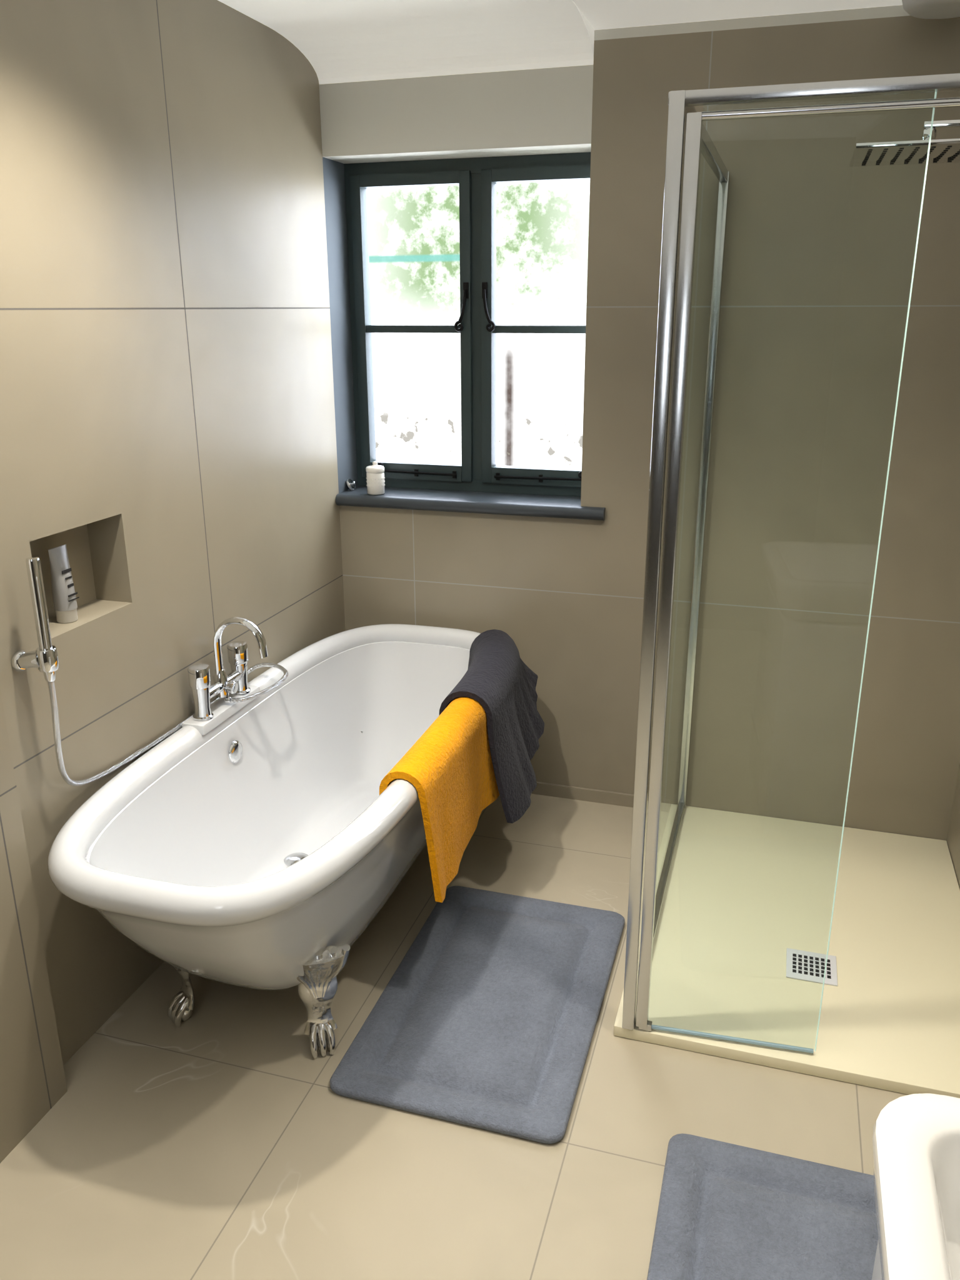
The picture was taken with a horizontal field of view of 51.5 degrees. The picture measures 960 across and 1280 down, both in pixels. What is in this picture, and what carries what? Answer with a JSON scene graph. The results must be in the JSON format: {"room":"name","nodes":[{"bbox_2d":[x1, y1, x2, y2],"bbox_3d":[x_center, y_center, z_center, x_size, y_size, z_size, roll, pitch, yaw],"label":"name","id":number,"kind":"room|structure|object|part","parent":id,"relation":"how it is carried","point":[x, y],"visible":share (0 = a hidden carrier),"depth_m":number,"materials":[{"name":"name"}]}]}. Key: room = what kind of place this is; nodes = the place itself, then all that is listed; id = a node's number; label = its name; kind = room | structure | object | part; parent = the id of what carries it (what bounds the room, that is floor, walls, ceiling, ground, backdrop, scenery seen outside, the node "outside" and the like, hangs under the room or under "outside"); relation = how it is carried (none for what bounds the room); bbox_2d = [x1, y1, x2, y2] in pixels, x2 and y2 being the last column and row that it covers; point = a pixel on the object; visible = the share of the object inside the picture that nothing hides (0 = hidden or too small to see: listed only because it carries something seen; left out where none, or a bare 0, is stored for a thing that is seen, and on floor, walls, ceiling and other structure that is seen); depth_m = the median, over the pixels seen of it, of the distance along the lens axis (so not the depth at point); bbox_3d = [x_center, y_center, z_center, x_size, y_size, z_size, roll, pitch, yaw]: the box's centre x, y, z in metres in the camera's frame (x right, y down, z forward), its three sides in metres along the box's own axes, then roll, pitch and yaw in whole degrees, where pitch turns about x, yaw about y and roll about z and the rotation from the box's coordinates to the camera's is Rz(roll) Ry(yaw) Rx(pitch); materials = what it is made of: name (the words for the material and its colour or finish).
{"room":"bathroom","nodes":[
{"label":"bathroom","id":0,"kind":"room"},
{"bbox_2d":[0,0,357,1163],"bbox_3d":[-1.143,-0.033,1.524,0.242,2.395,4.720,5,19,16],"label":"wall","id":1,"kind":"structure","parent":0,"point":[177,402],"depth_m":2.35,"materials":[{"name":"tile"}]},
{"bbox_2d":[48,544,79,623],"bbox_3d":[-0.927,-0.124,2.213,0.051,0.168,0.059,5,19,16],"label":"tube","id":2,"kind":"object","parent":1,"relation":"attached to","point":[64,598],"visible":1,"depth_m":2.20,"materials":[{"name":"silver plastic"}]},
{"bbox_2d":[11,556,288,786],"bbox_3d":[-0.735,-0.013,2.422,0.166,0.576,0.904,5,19,16],"label":"shower","id":3,"kind":"object","parent":1,"relation":"attached to","point":[45,658],"visible":0.86,"depth_m":2.02,"materials":[{"name":"silver metal"}]},
{"bbox_2d":[0,792,908,1279],"bbox_3d":[-0.145,1.278,1.462,2.460,0.060,4.490,5,19,16],"label":"floor","id":4,"kind":"structure","parent":0,"point":[215,1145],"depth_m":2.07,"materials":[{"name":"tile"}]},
{"bbox_2d":[47,623,480,1058],"bbox_3d":[-0.402,0.496,2.732,0.723,0.620,1.725,5,19,16],"label":"bathtub","id":5,"kind":"object","parent":4,"relation":"on","point":[253,845],"visible":0.76,"depth_m":2.48,"materials":[{"name":"white ceramic"}]},
{"bbox_2d":[187,616,268,721],"bbox_3d":[-0.645,0.059,2.661,0.174,0.253,0.251,5,19,16],"label":"tap","id":6,"kind":"object","parent":5,"relation":"on","point":[235,682],"visible":1,"depth_m":2.64,"materials":[{"name":"silver metal"}]},
{"bbox_2d":[379,696,499,902],"bbox_3d":[-0.031,0.296,2.817,0.207,0.330,1.081,4,19,12],"label":"towel","id":7,"kind":"object","parent":5,"relation":"on","point":[450,767],"visible":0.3,"depth_m":2.47,"materials":[{"name":"fabric"}]},
{"bbox_2d":[439,629,544,823],"bbox_3d":[0.038,0.230,3.036,0.304,0.382,0.624,3,19,9],"label":"towel","id":8,"kind":"object","parent":5,"relation":"on","point":[496,676],"visible":0.78,"depth_m":2.87,"materials":[{"name":"grey fabric"}]},
{"bbox_2d":[330,885,624,1144],"bbox_3d":[0.036,0.885,2.506,0.533,0.022,0.850,5,19,16],"label":"bath mat","id":9,"kind":"object","parent":4,"relation":"on","point":[487,1020],"visible":1,"depth_m":2.40,"materials":[{"name":"grey fabric"}]},
{"bbox_2d":[646,1133,878,1279],"bbox_3d":[0.544,1.155,1.690,0.520,0.022,0.700,5,19,16],"label":"bath mat","id":10,"kind":"object","parent":4,"relation":"on","point":[726,1210],"visible":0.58,"depth_m":1.87,"materials":[{"name":"grey fabric"}]},
{"bbox_2d":[613,805,959,1098],"bbox_3d":[0.902,0.787,2.771,0.869,0.034,1.164,5,19,16],"label":"shower tray","id":11,"kind":"object","parent":4,"relation":"on","point":[740,946],"visible":0.94,"depth_m":2.63,"materials":[{"name":"beige ceramic"}]},
{"bbox_2d":[621,73,959,1053],"bbox_3d":[0.906,-0.158,2.450,0.851,1.969,1.169,5,19,16],"label":"shower frame","id":12,"kind":"object","parent":11,"relation":"on","point":[696,185],"visible":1,"depth_m":2.11,"materials":[{"name":"silver metal"}]},
{"bbox_3d":[0.714,-0.171,2.501,0.415,1.939,1.124,5,19,16],"label":"glass","id":13,"kind":"part","parent":12,"relation":"part of","materials":[{"name":"clear glass"}]},
{"bbox_2d":[871,1093,959,1279],"bbox_3d":[0.550,0.986,0.876,0.454,0.859,0.590,5,19,16],"label":"basin","id":14,"kind":"object","parent":4,"relation":"on","point":[916,1137],"visible":1,"depth_m":0.96,"materials":[{"name":"white ceramic"}]},
{"bbox_2d":[217,0,902,84],"bbox_3d":[-0.127,-1.047,0.776,2.420,0.205,4.870,5,19,16],"label":"ceiling","id":15,"kind":"structure","parent":0,"point":[342,40],"depth_m":2.69,"materials":[{"name":"white paint"}]},
{"bbox_2d":[901,0,959,19],"bbox_3d":[1.140,-1.548,2.406,0.228,0.052,0.228,5,19,16],"label":"fan","id":16,"kind":"object","parent":15,"relation":"attached to","point":[930,9],"visible":1,"depth_m":2.41,"materials":[{"name":"white plastic"}]},
{"bbox_2d":[318,5,959,841],"bbox_3d":[0.534,-0.598,3.200,2.420,2.395,0.240,5,19,16],"label":"wall","id":17,"kind":"structure","parent":0,"point":[819,249],"depth_m":2.98,"materials":[{"name":"tile"}]},
{"bbox_2d":[343,151,590,496],"bbox_3d":[0.005,-1.016,3.296,0.920,1.049,0.100,5,19,16],"label":"window","id":18,"kind":"structure","parent":17,"relation":"in","point":[477,178],"depth_m":3.30,"materials":[{"name":"grey paint"}]},
{"bbox_2d":[335,485,605,520],"bbox_3d":[-0.013,-0.475,3.397,0.924,0.040,0.267,5,19,16],"label":"window sill","id":19,"kind":"structure","parent":17,"relation":"attached to","point":[424,499],"depth_m":3.31,"materials":[{"name":"grey stone"}]},
{"bbox_2d":[346,478,355,489],"bbox_3d":[-0.449,-0.543,3.479,0.031,0.038,0.041,5,19,16],"label":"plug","id":20,"kind":"object","parent":19,"relation":"on","point":[350,484],"visible":1,"depth_m":3.47,"materials":[{"name":"silver metal"}]},
{"bbox_2d":[365,461,384,494],"bbox_3d":[-0.356,-0.554,3.396,0.065,0.111,0.064,5,19,16],"label":"storage jar","id":21,"kind":"object","parent":19,"relation":"on","point":[375,474],"visible":1,"depth_m":3.38,"materials":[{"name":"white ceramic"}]},
{"bbox_2d":[531,781,633,807],"bbox_3d":[0.417,0.547,3.482,0.485,0.044,0.012,5,19,16],"label":"baseboard","id":22,"kind":"structure","parent":17,"relation":"attached to","point":[554,790],"depth_m":3.49,"materials":[{"name":"tile"}]},
{"bbox_2d":[946,762,959,889],"bbox_3d":[0.927,0.210,0.776,0.180,2.395,4.420,5,19,16],"label":"wall","id":23,"kind":"structure","parent":0,"point":[953,840],"depth_m":3.06,"materials":[{"name":"tile"}]},
{"bbox_2d":[849,119,959,166],"bbox_3d":[1.058,-1.065,2.082,0.519,0.088,0.300,5,19,16],"label":"showerhead","id":24,"kind":"object","parent":23,"relation":"attached to","point":[945,150],"visible":0.97,"depth_m":2.10,"materials":[{"name":"silver metal"}]},
{"label":"outside","id":25,"kind":"structure","parent":0,"visible":0},
{"bbox_2d":[366,180,589,468],"bbox_3d":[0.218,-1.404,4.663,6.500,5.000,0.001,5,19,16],"label":"window glass","id":26,"kind":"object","parent":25,"point":[542,227],"depth_m":4.71,"materials":[{"name":"clear glass"}]}
]}

